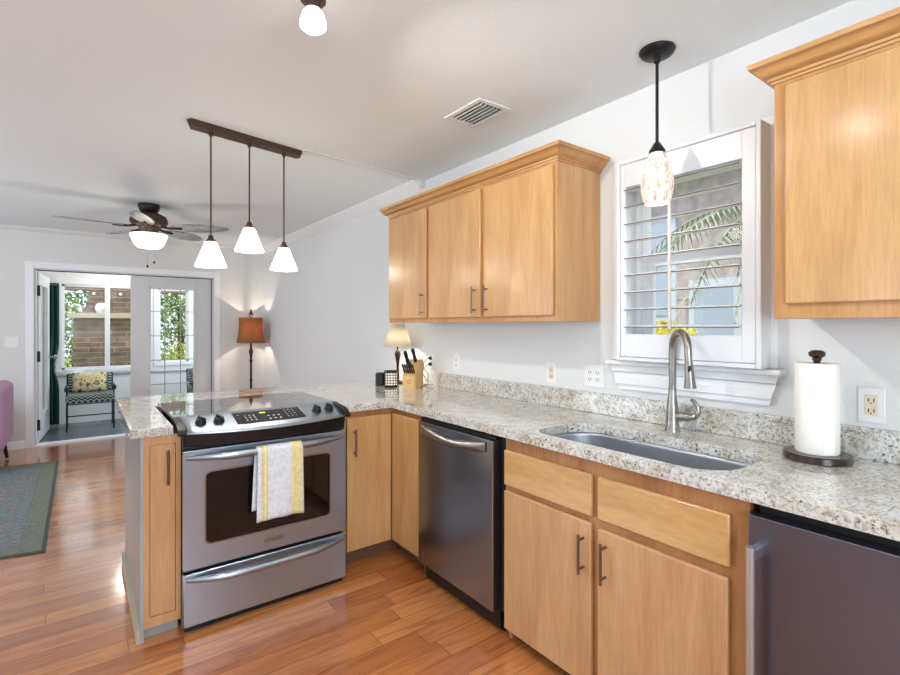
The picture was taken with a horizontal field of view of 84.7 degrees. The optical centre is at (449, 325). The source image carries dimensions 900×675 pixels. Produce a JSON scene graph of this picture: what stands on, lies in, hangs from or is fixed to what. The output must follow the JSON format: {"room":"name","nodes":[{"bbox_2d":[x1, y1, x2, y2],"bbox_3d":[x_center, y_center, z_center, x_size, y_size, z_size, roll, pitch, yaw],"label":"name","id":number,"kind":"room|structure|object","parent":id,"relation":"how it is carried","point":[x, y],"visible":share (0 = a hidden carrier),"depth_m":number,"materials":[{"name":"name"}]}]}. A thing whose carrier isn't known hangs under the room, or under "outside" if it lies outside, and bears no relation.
{"room":"kitchen","nodes":[
{"label":"kitchen","id":0,"kind":"room"},
{"bbox_2d":[37,271,205,424],"bbox_3d":[-4.361,0.198,7.616,3.650,2.300,0.120,0,0,-37],"label":"wall","id":1,"kind":"structure","parent":0,"point":[123,382],"depth_m":7.14,"materials":[{"name":"white paint"}]},
{"bbox_2d":[50,283,58,424],"bbox_3d":[-5.363,0.370,6.558,0.277,1.895,0.093,0,0,-37],"label":"curtain","id":2,"kind":"object","parent":1,"relation":"hanging from","point":[54,289],"visible":0.49,"depth_m":6.61,"materials":[{"name":"teal fabric"}]},
{"bbox_2d":[56,279,152,374],"bbox_3d":[-4.948,0.013,7.123,1.140,1.310,0.105,0,0,-37],"label":"window","id":3,"kind":"structure","parent":1,"relation":"in","point":[61,369],"depth_m":7.01,"materials":[{"name":"white wood"}]},
{"bbox_2d":[57,370,185,377],"bbox_3d":[-4.319,0.696,7.560,3.650,0.025,0.020,0,0,-37],"label":"trim","id":4,"kind":"structure","parent":1,"relation":"attached to","point":[169,370],"depth_m":7.44,"materials":[{"name":"grey"}]},
{"bbox_2d":[154,289,192,365],"bbox_3d":[-4.272,-0.012,7.630,0.530,1.240,0.105,0,0,-37],"label":"window","id":5,"kind":"structure","parent":1,"relation":"in","point":[189,293],"depth_m":7.63,"materials":[{"name":"white wood"}]},
{"bbox_2d":[65,286,185,296],"bbox_3d":[-5.815,0.333,9.432,7.000,2.330,0.169,0,0,-37],"label":"string lights","id":6,"kind":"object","parent":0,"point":[68,288],"depth_m":9.05},
{"bbox_2d":[0,229,263,441],"bbox_3d":[-4.667,0.128,5.543,4.975,2.440,0.150,0,0,-37],"label":"wall","id":7,"kind":"structure","parent":0,"point":[242,281],"depth_m":5.95,"materials":[{"name":"white paint"}]},
{"bbox_2d":[5,337,18,346],"bbox_3d":[-4.762,0.174,5.372,0.114,0.116,0.012,0,0,-37],"label":"light switch","id":8,"kind":"object","parent":7,"relation":"attached to","point":[9,341],"visible":1,"depth_m":5.37,"materials":[{"name":"white plastic"}]},
{"bbox_2d":[7,440,24,450],"bbox_3d":[-5.643,1.303,4.711,2.415,0.090,0.014,0,0,-37],"label":"baseboard","id":9,"kind":"structure","parent":7,"relation":"attached to","point":[14,445],"depth_m":5.39,"materials":[{"name":"white"}]},
{"bbox_2d":[0,224,235,248],"bbox_3d":[-4.646,-1.069,5.444,4.890,0.045,0.035,0,0,-37],"label":"trim","id":10,"kind":"structure","parent":7,"relation":"attached to","point":[2,226],"depth_m":5.75,"materials":[{"name":"white paint"}]},
{"bbox_2d":[25,261,219,448],"bbox_3d":[-3.928,0.316,6.095,1.990,2.065,0.175,0,0,-37],"label":"door frame","id":11,"kind":"structure","parent":7,"relation":"in","point":[31,267],"depth_m":5.65,"materials":[{"name":"white wood"}]},
{"bbox_2d":[37,272,56,442],"bbox_3d":[-4.921,0.355,5.995,0.131,1.945,0.923,0,0,-31],"label":"door","id":12,"kind":"structure","parent":11,"relation":"attached to","point":[43,282],"depth_m":6.04,"materials":[{"name":"white paint"}]},
{"bbox_2d":[131,276,210,396],"bbox_3d":[-3.571,0.355,6.361,0.910,1.945,0.061,0,0,-37],"label":"door","id":13,"kind":"structure","parent":11,"relation":"attached to","point":[141,286],"depth_m":6.23,"materials":[{"name":"white paint"}]},
{"bbox_2d":[0,418,569,674],"bbox_3d":[-2.133,1.408,2.806,6.050,0.120,10.550,0,0,-37],"label":"floor","id":14,"kind":"structure","parent":0,"point":[65,609],"depth_m":2.26,"materials":[{"name":"brown wood"}]},
{"bbox_2d":[0,461,58,558],"bbox_3d":[-4.030,1.343,3.491,1.935,0.009,2.820,0,0,-37],"label":"area rug","id":15,"kind":"object","parent":14,"relation":"on","point":[26,490],"visible":1,"depth_m":3.64,"materials":[{"name":"grey carpet"}]},
{"bbox_2d":[0,380,13,457],"bbox_3d":[-4.602,0.944,4.505,0.875,0.792,0.930,0,0,-37],"label":"armchair","id":16,"kind":"object","parent":15,"relation":"on","point":[6,387],"visible":1,"depth_m":4.64,"materials":[{"name":"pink fabric"}]},
{"bbox_2d":[64,372,115,432],"bbox_3d":[-4.756,0.994,6.538,0.546,0.709,0.530,0,0,-37],"label":"garden chair","id":17,"kind":"object","parent":14,"relation":"on","point":[71,398],"visible":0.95,"depth_m":6.44,"materials":[{"name":"black metal"}]},
{"bbox_2d":[72,372,106,392],"bbox_3d":[-4.819,0.748,6.605,0.370,0.252,0.130,0,0,-37],"label":"throw pillow","id":18,"kind":"object","parent":17,"relation":"on","point":[88,381],"visible":1,"depth_m":6.57,"materials":[{"name":"yellow fabric"}]},
{"bbox_2d":[65,390,114,403],"bbox_3d":[-4.751,0.933,6.531,0.525,0.110,0.430,0,0,-37],"label":"seat cushion","id":19,"kind":"object","parent":17,"relation":"on","point":[109,395],"depth_m":6.39,"materials":[{"name":"fabric"}]},
{"bbox_2d":[68,372,111,391],"bbox_3d":[-4.883,0.764,6.707,0.475,0.249,0.092,0,0,-37],"label":"cushion","id":20,"kind":"object","parent":17,"relation":"on","point":[108,374],"depth_m":6.79,"materials":[{"name":"fabric"}]},
{"bbox_2d":[122,428,180,644],"bbox_3d":[-1.520,0.911,2.485,0.166,0.874,0.940,0,0,-37],"label":"base cabinet","id":21,"kind":"object","parent":14,"relation":"on","point":[151,557],"visible":0.94,"depth_m":2.15,"materials":[{"name":"brown wood"}]},
{"bbox_2d":[186,368,192,392],"bbox_3d":[-3.618,0.994,7.391,0.541,0.709,0.530,0,0,-37],"label":"garden chair","id":22,"kind":"object","parent":14,"relation":"on","point":[189,377],"visible":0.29,"depth_m":7.40,"materials":[{"name":"black metal"}]},
{"bbox_2d":[187,385,192,392],"bbox_3d":[-3.612,0.933,7.383,0.520,0.110,0.430,0,0,-37],"label":"seat cushion","id":23,"kind":"object","parent":22,"relation":"on","point":[189,387],"depth_m":7.19,"materials":[{"name":"fabric"}]},
{"bbox_2d":[188,368,192,384],"bbox_3d":[-3.744,0.764,7.559,0.470,0.249,0.092,0,0,-37],"label":"cushion","id":24,"kind":"object","parent":22,"relation":"on","point":[190,375],"depth_m":7.41,"materials":[{"name":"fabric"}]},
{"bbox_2d":[237,310,264,388],"bbox_3d":[-2.676,0.560,6.642,0.359,1.575,0.359,0,0,-37],"label":"floor lamp","id":25,"kind":"object","parent":14,"relation":"on","point":[250,331],"visible":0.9,"depth_m":6.52,"materials":[{"name":"orange fabric"}]},
{"bbox_2d":[157,392,350,632],"bbox_3d":[-1.042,0.877,2.624,0.803,0.941,0.780,0,0,-37],"label":"range","id":26,"kind":"object","parent":14,"relation":"on","point":[233,564],"visible":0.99,"depth_m":2.32,"materials":[{"name":"silver metal"}]},
{"bbox_2d":[157,392,331,418],"bbox_3d":[-1.114,0.427,2.720,0.802,0.012,0.540,0,0,-37],"label":"cooktop","id":27,"kind":"object","parent":26,"relation":"in","point":[193,408],"depth_m":2.65,"materials":[{"name":"black ceramic"}]},
{"bbox_2d":[252,440,303,522],"bbox_3d":[-0.808,0.727,2.330,0.232,0.347,0.052,0,0,-37],"label":"dish towel","id":28,"kind":"object","parent":26,"relation":"hanging from","point":[278,475],"visible":1,"depth_m":2.31,"materials":[{"name":"fabric"}]},
{"bbox_2d":[342,408,425,575],"bbox_3d":[-0.370,0.912,3.162,0.942,0.872,1.094,0,0,-37],"label":"base cabinet","id":29,"kind":"object","parent":14,"relation":"on","point":[382,445],"visible":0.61,"depth_m":2.78,"materials":[{"name":"brown wood"}]},
{"bbox_2d":[115,379,899,540],"bbox_3d":[0.003,0.453,1.864,1.908,0.038,4.180,0,0,-37],"label":"countertop","id":30,"kind":"structure","parent":29,"relation":"on","point":[864,496],"depth_m":1.84,"materials":[{"name":"stone"}]},
{"bbox_2d":[375,372,383,385],"bbox_3d":[-0.506,0.388,3.619,0.082,0.092,0.082,0,0,-37],"label":"smart speaker","id":31,"kind":"object","parent":30,"relation":"on","point":[379,376],"visible":0.74,"depth_m":3.58},
{"bbox_2d":[384,370,397,387],"bbox_3d":[-0.420,0.376,3.521,0.100,0.116,0.100,0,0,-37],"label":"candle lantern","id":32,"kind":"object","parent":30,"relation":"on","point":[390,376],"visible":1,"depth_m":3.48,"materials":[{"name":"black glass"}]},
{"bbox_2d":[383,324,411,383],"bbox_3d":[-0.396,0.208,3.739,0.220,0.451,0.220,0,0,-37],"label":"table lamp","id":33,"kind":"object","parent":30,"relation":"on","point":[397,336],"visible":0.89,"depth_m":3.68,"materials":[{"name":"beige fabric"}]},
{"bbox_2d":[403,359,422,388],"bbox_3d":[-0.263,0.337,3.507,0.096,0.195,0.151,0,0,18],"label":"knife block","id":34,"kind":"object","parent":30,"relation":"on","point":[412,381],"visible":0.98,"depth_m":3.46,"materials":[{"name":"brown wood"}]},
{"bbox_2d":[403,351,408,364],"bbox_3d":[-0.302,0.240,3.483,0.030,0.137,0.100,0,0,18],"label":"kitchen knife","id":35,"kind":"object","parent":34,"relation":"in","point":[405,353],"visible":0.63,"depth_m":3.46,"materials":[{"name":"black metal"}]},
{"bbox_2d":[411,348,416,362],"bbox_3d":[-0.249,0.222,3.489,0.030,0.133,0.097,0,0,18],"label":"kitchen knife","id":36,"kind":"object","parent":34,"relation":"in","point":[412,349],"visible":0.91,"depth_m":3.47,"materials":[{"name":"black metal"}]},
{"bbox_2d":[402,356,431,384],"bbox_3d":[-0.243,0.328,3.615,0.222,0.209,0.061,0,0,2],"label":"plug","id":37,"kind":"object","parent":30,"relation":"on","point":[430,357],"visible":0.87,"depth_m":3.62,"materials":[{"name":"black plastic"}]},
{"bbox_2d":[423,362,433,385],"bbox_3d":[-0.217,0.350,3.627,0.263,0.165,0.086,0,0,26],"label":"plug","id":38,"kind":"object","parent":30,"relation":"on","point":[430,363],"visible":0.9,"depth_m":3.61,"materials":[{"name":"black plastic"}]},
{"bbox_2d":[550,432,751,469],"bbox_3d":[0.699,0.553,1.848,0.352,0.161,0.778,0,0,-37],"label":"sink","id":39,"kind":"object","parent":30,"relation":"in","point":[675,456],"visible":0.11,"depth_m":1.97,"materials":[{"name":"silver metal"}]},
{"bbox_2d":[664,329,700,431],"bbox_3d":[0.951,0.222,1.972,0.119,0.423,0.214,0,0,-2],"label":"faucet","id":40,"kind":"object","parent":30,"relation":"on","point":[673,416],"visible":1,"depth_m":2.02,"materials":[{"name":"silver metal"}]},
{"bbox_2d":[783,350,853,466],"bbox_3d":[1.194,0.256,1.608,0.186,0.356,0.186,0,0,-37],"label":"paper towel holder","id":41,"kind":"object","parent":30,"relation":"on","point":[844,459],"visible":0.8,"depth_m":1.55,"materials":[{"name":"black wood"}]},
{"bbox_2d":[794,362,840,455],"bbox_3d":[1.194,0.265,1.608,0.121,0.289,0.121,0,0,-37],"label":"paper towel roll","id":42,"kind":"object","parent":41,"relation":"on","point":[817,388],"visible":0.98,"depth_m":1.56,"materials":[{"name":"white paper"}]},
{"bbox_2d":[419,417,506,630],"bbox_3d":[0.248,0.914,2.533,0.625,0.868,0.626,0,0,-37],"label":"dishwasher","id":43,"kind":"object","parent":14,"relation":"on","point":[462,487],"visible":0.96,"depth_m":2.31,"materials":[{"name":"silver metal"}]},
{"bbox_2d":[504,438,759,674],"bbox_3d":[0.750,0.912,1.907,0.654,0.872,0.970,0,0,-37],"label":"base cabinet","id":44,"kind":"object","parent":14,"relation":"on","point":[609,570],"visible":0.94,"depth_m":1.66,"materials":[{"name":"brown wood"}]},
{"bbox_2d":[745,505,899,674],"bbox_3d":[1.191,0.917,1.241,0.665,0.862,0.602,0,0,-37],"label":"mini fridge","id":45,"kind":"object","parent":14,"relation":"on","point":[822,598],"visible":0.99,"depth_m":1.20,"materials":[{"name":"grey metal"}]},
{"bbox_2d":[0,0,852,245],"bbox_3d":[-1.977,-1.167,1.993,5.325,0.150,9.060,0,0,-37],"label":"ceiling","id":46,"kind":"structure","parent":0,"point":[98,98],"depth_m":2.23,"materials":[{"name":"white paint"}]},
{"bbox_2d":[52,202,228,267],"bbox_3d":[-2.727,-0.803,4.404,1.279,0.578,1.300,0,0,-37],"label":"ceiling fan","id":47,"kind":"object","parent":46,"relation":"hanging from","point":[149,222],"visible":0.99,"depth_m":4.38,"materials":[{"name":"brown wood"}]},
{"bbox_2d":[187,118,301,271],"bbox_3d":[-1.164,-0.708,2.864,0.160,0.768,0.683,0,0,42],"label":"linear pendant","id":48,"kind":"object","parent":46,"relation":"hanging from","point":[210,256],"visible":1,"depth_m":2.82,"materials":[{"name":"white glass"}]},
{"bbox_2d":[300,0,325,35],"bbox_3d":[-0.052,-1.015,1.061,0.082,0.152,1.361,0,0,-37],"label":"ceiling light","id":49,"kind":"object","parent":46,"relation":"attached to","point":[312,19],"visible":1,"depth_m":1.55,"materials":[{"name":"white glass"}]},
{"bbox_2d":[445,97,510,127],"bbox_3d":[0.140,-1.084,2.532,0.210,0.016,0.285,0,0,-37],"label":"ceiling vent","id":50,"kind":"object","parent":46,"relation":"in","point":[479,111],"visible":1,"depth_m":2.52,"materials":[{"name":"white plastic"}]},
{"bbox_2d":[639,40,675,205],"bbox_3d":[0.819,-0.787,1.954,0.136,0.610,0.136,0,0,-37],"label":"pendant light","id":51,"kind":"object","parent":46,"relation":"hanging from","point":[657,179],"visible":1,"depth_m":1.92,"materials":[{"name":"white glass"}]},
{"bbox_2d":[264,0,899,430],"bbox_3d":[0.074,0.128,3.529,0.200,2.440,9.060,0,0,-37],"label":"wall","id":52,"kind":"structure","parent":0,"point":[327,320],"depth_m":2.60,"materials":[{"name":"white paint"}]},
{"bbox_2d":[262,180,422,253],"bbox_3d":[-1.452,-1.052,5.328,0.085,0.080,4.050,0,0,-37],"label":"trim","id":53,"kind":"structure","parent":52,"relation":"attached to","point":[409,189],"depth_m":4.57,"materials":[{"name":"white paint"}]},
{"bbox_2d":[296,147,424,187],"bbox_3d":[-0.571,-1.067,3.377,1.024,0.050,0.034,0,0,-43],"label":"trim","id":54,"kind":"structure","parent":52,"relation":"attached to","point":[421,183],"depth_m":3.38,"materials":[{"name":"white paint"}]},
{"bbox_2d":[429,353,434,368],"bbox_3d":[-0.136,0.258,3.634,0.009,0.116,0.072,0,0,-37],"label":"wall outlet","id":55,"kind":"object","parent":52,"relation":"attached to","point":[432,355],"visible":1,"depth_m":3.62,"materials":[{"name":"white plastic"}]},
{"bbox_2d":[453,353,459,370],"bbox_3d":[0.044,0.248,3.394,0.009,0.116,0.072,0,0,-37],"label":"wall outlet","id":56,"kind":"object","parent":52,"relation":"attached to","point":[456,357],"visible":1,"depth_m":3.39,"materials":[{"name":"white plastic"}]},
{"bbox_2d":[455,357,457,366],"bbox_3d":[0.042,0.248,3.393,0.003,0.068,0.034,0,0,-37],"label":"socket","id":57,"kind":"object","parent":56,"relation":"attached to","point":[456,358],"depth_m":3.39,"materials":[{"name":"white plastic"}]},
{"bbox_2d":[378,140,609,322],"bbox_3d":[0.138,-0.424,2.961,0.377,0.803,1.651,0,0,-37],"label":"upper cabinet","id":58,"kind":"object","parent":52,"relation":"attached to","point":[517,238],"visible":1,"depth_m":2.52,"materials":[{"name":"brown wood"}]},
{"bbox_2d":[547,362,556,383],"bbox_3d":[0.556,0.256,2.710,0.009,0.116,0.072,0,0,-37],"label":"wall outlet","id":59,"kind":"object","parent":52,"relation":"attached to","point":[551,366],"visible":1,"depth_m":2.70,"materials":[{"name":"white plastic"}]},
{"bbox_2d":[549,366,552,378],"bbox_3d":[0.554,0.256,2.709,0.003,0.068,0.034,0,0,-37],"label":"socket","id":60,"kind":"object","parent":59,"relation":"attached to","point":[550,367],"depth_m":2.71,"materials":[{"name":"beige plastic"}]},
{"bbox_2d":[584,363,603,387],"bbox_3d":[0.724,0.250,2.486,0.009,0.116,0.118,0,0,-37],"label":"wall outlet","id":61,"kind":"object","parent":52,"relation":"attached to","point":[593,373],"visible":1,"depth_m":2.48,"materials":[{"name":"white plastic"}]},
{"bbox_2d":[587,368,592,381],"bbox_3d":[0.708,0.250,2.503,0.003,0.068,0.034,0,0,-37],"label":"socket","id":62,"kind":"object","parent":61,"relation":"attached to","point":[589,370],"depth_m":2.50,"materials":[{"name":"white plastic"}]},
{"bbox_2d":[594,369,599,382],"bbox_3d":[0.736,0.250,2.466,0.003,0.068,0.034,0,0,-37],"label":"socket","id":63,"kind":"object","parent":61,"relation":"attached to","point":[596,371],"depth_m":2.47,"materials":[{"name":"white plastic"}]},
{"bbox_2d":[438,372,899,464],"bbox_3d":[0.965,0.383,2.147,0.029,0.102,3.480,0,0,-37],"label":"backsplash","id":64,"kind":"structure","parent":52,"relation":"attached to","point":[875,444],"depth_m":2.07,"materials":[{"name":"stone"}]},
{"bbox_2d":[605,115,785,405],"bbox_3d":[1.047,-0.242,2.138,0.200,1.080,0.743,0,0,-37],"label":"window","id":65,"kind":"structure","parent":52,"relation":"in","point":[751,386],"depth_m":2.14,"materials":[{"name":"white wood"}]},
{"bbox_2d":[616,119,770,369],"bbox_3d":[0.976,-0.297,2.055,0.122,0.910,0.605,0,0,-37],"label":"plantation shutter","id":66,"kind":"object","parent":65,"relation":"attached to","point":[748,145],"visible":0.95,"depth_m":1.92,"materials":[{"name":"white paint"}]},
{"bbox_2d":[746,7,899,319],"bbox_3d":[1.409,-0.424,1.264,0.377,0.803,1.051,0,0,-37],"label":"upper cabinet","id":67,"kind":"object","parent":52,"relation":"attached to","point":[837,94],"visible":1,"depth_m":1.41,"materials":[{"name":"brown wood"}]},
{"bbox_2d":[857,387,885,424],"bbox_3d":[1.377,0.259,1.615,0.009,0.116,0.072,0,0,-37],"label":"wall outlet","id":68,"kind":"object","parent":52,"relation":"attached to","point":[871,402],"visible":1,"depth_m":1.61,"materials":[{"name":"white plastic"}]},
{"bbox_2d":[864,394,877,415],"bbox_3d":[1.375,0.259,1.613,0.003,0.068,0.034,0,0,-37],"label":"socket","id":69,"kind":"object","parent":68,"relation":"attached to","point":[870,400],"depth_m":1.61,"materials":[{"name":"beige plastic"}]},
{"label":"outside","id":70,"kind":"structure","parent":0,"visible":0},
{"bbox_2d":[65,354,185,366],"bbox_3d":[-2.994,1.548,9.002,34.000,0.100,42.000,0,0,-37],"label":"ground","id":71,"kind":"structure","parent":70,"point":[66,360],"depth_m":22.77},
{"bbox_2d":[65,290,89,366],"bbox_3d":[-9.892,-0.161,11.710,2.808,3.330,2.817,0,0,-28],"label":"tree","id":72,"kind":"object","parent":71,"relation":"on","point":[67,307],"visible":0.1,"depth_m":11.85,"materials":[{"name":"green plant"}]},
{"bbox_2d":[67,291,130,366],"bbox_3d":[-6.939,-0.077,10.182,1.500,3.150,0.980,0,0,-37],"label":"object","id":73,"kind":"object","parent":71,"relation":"on","point":[88,347],"visible":0.46,"depth_m":9.80,"materials":[{"name":"brick"}]},
{"bbox_2d":[95,303,104,312],"bbox_3d":[-6.868,-0.352,9.736,0.220,0.200,0.217,0,0,-37],"label":"stone vase","id":74,"kind":"object","parent":73,"relation":"on","point":[100,307],"visible":0.77,"depth_m":9.66,"materials":[{"name":"white stone"}]},
{"bbox_2d":[160,294,185,358],"bbox_3d":[-7.546,-0.219,13.737,2.821,3.444,2.800,0,0,-21],"label":"tree","id":75,"kind":"object","parent":71,"relation":"on","point":[176,322],"visible":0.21,"depth_m":13.36,"materials":[{"name":"green plant"}]},
{"bbox_2d":[160,340,185,359],"bbox_3d":[-5.985,0.885,11.253,1.247,1.175,1.220,0,0,-37],"label":"shrub","id":76,"kind":"object","parent":71,"relation":"on","point":[174,350],"visible":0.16,"depth_m":11.04,"materials":[{"name":"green plant"}]},
{"bbox_2d":[656,320,700,334],"bbox_3d":[1.881,0.398,4.317,0.758,0.923,0.914,0,0,-37],"label":"flowering bush","id":77,"kind":"object","parent":71,"relation":"on","point":[665,330],"visible":0.02,"depth_m":4.24,"materials":[{"name":"yellow plant"}]},
{"bbox_2d":[651,168,741,335],"bbox_3d":[4.265,-1.177,7.567,2.900,5.350,11.600,0,0,-37],"label":"house","id":78,"kind":"structure","parent":71,"relation":"on","point":[715,296],"depth_m":6.93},
{"bbox_2d":[651,206,741,333],"bbox_3d":[2.847,0.165,4.388,2.841,2.676,2.850,0,0,-37],"label":"palm tree","id":79,"kind":"object","parent":71,"relation":"on","point":[718,213],"visible":0.19,"depth_m":4.33,"materials":[{"name":"green plant"}]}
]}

